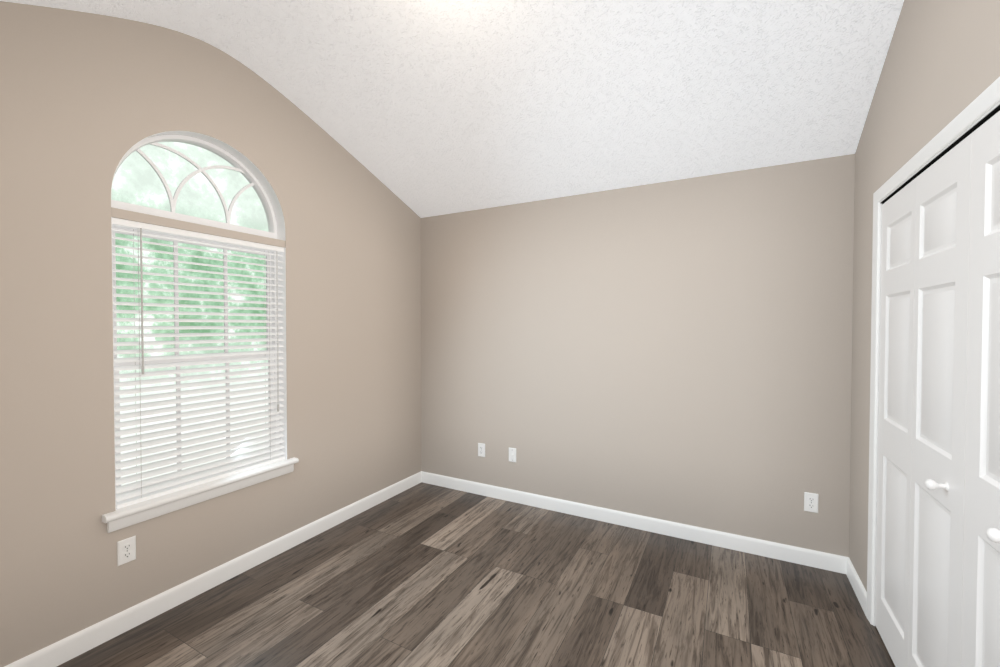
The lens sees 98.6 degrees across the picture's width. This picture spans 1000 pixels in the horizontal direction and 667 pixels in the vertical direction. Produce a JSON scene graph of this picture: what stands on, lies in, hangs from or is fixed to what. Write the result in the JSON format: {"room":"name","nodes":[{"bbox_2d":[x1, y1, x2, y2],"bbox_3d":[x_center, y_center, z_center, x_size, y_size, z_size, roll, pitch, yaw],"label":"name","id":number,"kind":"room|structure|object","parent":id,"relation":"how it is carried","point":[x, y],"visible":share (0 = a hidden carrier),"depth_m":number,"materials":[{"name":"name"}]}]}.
{"room":"empty bedroom","nodes":[
{"label":"empty bedroom","id":0,"kind":"room"},
{"bbox_2d":[0,1,420,666],"bbox_3d":[-1.641,-0.247,2.406,0.130,3.300,3.620,1,1,28],"label":"wall","id":1,"kind":"structure","parent":0,"point":[88,101],"depth_m":2.04,"materials":[{"name":"paint"}]},
{"bbox_2d":[117,535,135,565],"bbox_3d":[-1.771,1.032,2.042,0.008,0.115,0.070,1,1,28],"label":"electrical outlet","id":2,"kind":"object","parent":1,"relation":"attached to","point":[126,550],"visible":1,"depth_m":2.04,"materials":[{"name":"white plastic"}]},
{"bbox_2d":[111,131,286,510],"bbox_3d":[-1.642,-0.130,2.409,0.128,1.901,0.882,1,1,28],"label":"window unit","id":3,"kind":"structure","parent":1,"relation":"in","point":[246,168],"depth_m":2.49,"materials":[{"name":"white plastic"}]},
{"bbox_2d":[112,217,284,508],"bbox_3d":[-1.607,0.137,2.395,0.071,1.364,0.870,1,1,28],"label":"window blind","id":4,"kind":"object","parent":3,"relation":"attached to","point":[141,494],"visible":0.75,"depth_m":2.31,"materials":[{"name":"white plastic"}]},
{"bbox_2d":[102,457,298,532],"bbox_3d":[-1.599,0.865,2.403,0.124,0.088,0.982,1,1,28],"label":"window sill","id":5,"kind":"structure","parent":1,"relation":"attached to","point":[124,517],"depth_m":2.27,"materials":[{"name":"white wood"}]},
{"bbox_2d":[4,471,421,666],"bbox_3d":[-1.580,1.355,2.400,0.014,0.098,3.620,1,1,28],"label":"baseboard","id":6,"kind":"structure","parent":1,"relation":"attached to","point":[64,650],"depth_m":2.27,"materials":[{"name":"white wood"}]},
{"bbox_2d":[0,0,903,217],"bbox_3d":[-0.198,-1.298,1.615,3.403,1.221,3.920,1,1,28],"label":"ceiling","id":7,"kind":"structure","parent":0,"point":[424,108],"depth_m":2.36,"materials":[{"name":"white paint"}]},
{"bbox_2d":[57,482,894,666],"bbox_3d":[-0.201,1.458,1.663,3.403,0.080,3.880,1,1,28],"label":"floor","id":8,"kind":"structure","parent":0,"point":[421,574],"depth_m":2.23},
{"bbox_2d":[421,154,854,556],"bbox_3d":[0.686,-0.259,3.286,3.403,3.300,0.130,1,1,28],"label":"wall","id":9,"kind":"structure","parent":0,"point":[679,351],"depth_m":2.99,"materials":[{"name":"paint"}]},
{"bbox_2d":[478,443,484,456],"bbox_3d":[-0.159,0.998,3.681,0.070,0.115,0.008,1,1,28],"label":"electrical outlet","id":10,"kind":"object","parent":9,"relation":"attached to","point":[481,449],"visible":1,"depth_m":3.68,"materials":[{"name":"white plastic"}]},
{"bbox_2d":[509,447,515,461],"bbox_3d":[0.100,1.001,3.538,0.070,0.115,0.016,1,1,28],"label":"electrical outlet","id":11,"kind":"object","parent":9,"relation":"attached to","point":[512,454],"visible":1,"depth_m":3.54,"materials":[{"name":"white plastic"}]},
{"bbox_2d":[421,471,847,573],"bbox_3d":[0.651,1.342,3.250,3.143,0.098,0.014,1,1,28],"label":"baseboard","id":12,"kind":"structure","parent":9,"relation":"attached to","point":[804,556],"depth_m":3.00,"materials":[{"name":"white wood"}]},
{"bbox_2d":[804,492,818,512],"bbox_3d":[1.876,1.019,2.591,0.070,0.115,0.008,1,1,28],"label":"electrical outlet","id":13,"kind":"object","parent":9,"relation":"attached to","point":[811,501],"visible":1,"depth_m":2.59,"materials":[{"name":"white plastic"}]},
{"bbox_2d":[849,0,999,591],"bbox_3d":[1.244,-0.217,0.861,0.130,3.300,3.620,1,1,28],"label":"wall","id":14,"kind":"structure","parent":0,"point":[940,71],"depth_m":1.80,"materials":[{"name":"paint"}]},
{"bbox_2d":[846,557,866,615],"bbox_3d":[1.932,1.360,2.329,0.014,0.098,0.428,1,1,28],"label":"baseboard","id":15,"kind":"structure","parent":14,"relation":"attached to","point":[856,584],"depth_m":2.31,"materials":[{"name":"white wood"}]},
{"bbox_2d":[875,178,915,666],"bbox_3d":[1.722,0.400,1.858,0.035,2.010,0.428,1,1,28],"label":"closet door leaf","id":16,"kind":"structure","parent":14,"relation":"in","point":[898,226],"depth_m":1.84,"materials":[{"name":"white wood"}]},
{"bbox_2d":[866,77,999,625],"bbox_3d":[1.450,0.377,1.271,0.144,2.100,1.860,1,1,28],"label":"trim","id":17,"kind":"structure","parent":14,"relation":"attached to","point":[983,104],"depth_m":2.06,"materials":[{"name":"white wood"}]},
{"bbox_2d":[908,133,971,666],"bbox_3d":[1.495,0.406,1.491,0.088,2.010,0.428,1,1,28],"label":"closet door leaf","id":18,"kind":"structure","parent":14,"relation":"in","point":[942,233],"depth_m":1.46,"materials":[{"name":"white wood"}]},
{"bbox_2d":[881,105,999,203],"bbox_3d":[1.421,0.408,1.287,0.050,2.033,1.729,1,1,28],"label":"door track","id":19,"kind":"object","parent":14,"relation":"attached to","point":[970,131],"depth_m":1.41,"materials":[{"name":"black metal"}]},
{"bbox_2d":[961,111,999,666],"bbox_3d":[1.292,0.412,1.112,0.088,2.010,0.428,1,1,28],"label":"closet door leaf","id":20,"kind":"structure","parent":14,"relation":"in","point":[980,642],"depth_m":1.21,"materials":[{"name":"white wood"}]},
{"label":"outside","id":21,"kind":"structure","parent":0,"visible":0},
{"bbox_2d":[111,142,268,485],"bbox_3d":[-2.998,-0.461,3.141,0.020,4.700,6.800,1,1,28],"label":"window glass","id":22,"kind":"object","parent":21,"point":[158,186],"depth_m":3.71,"materials":[{"name":"clear glass"}]}
]}

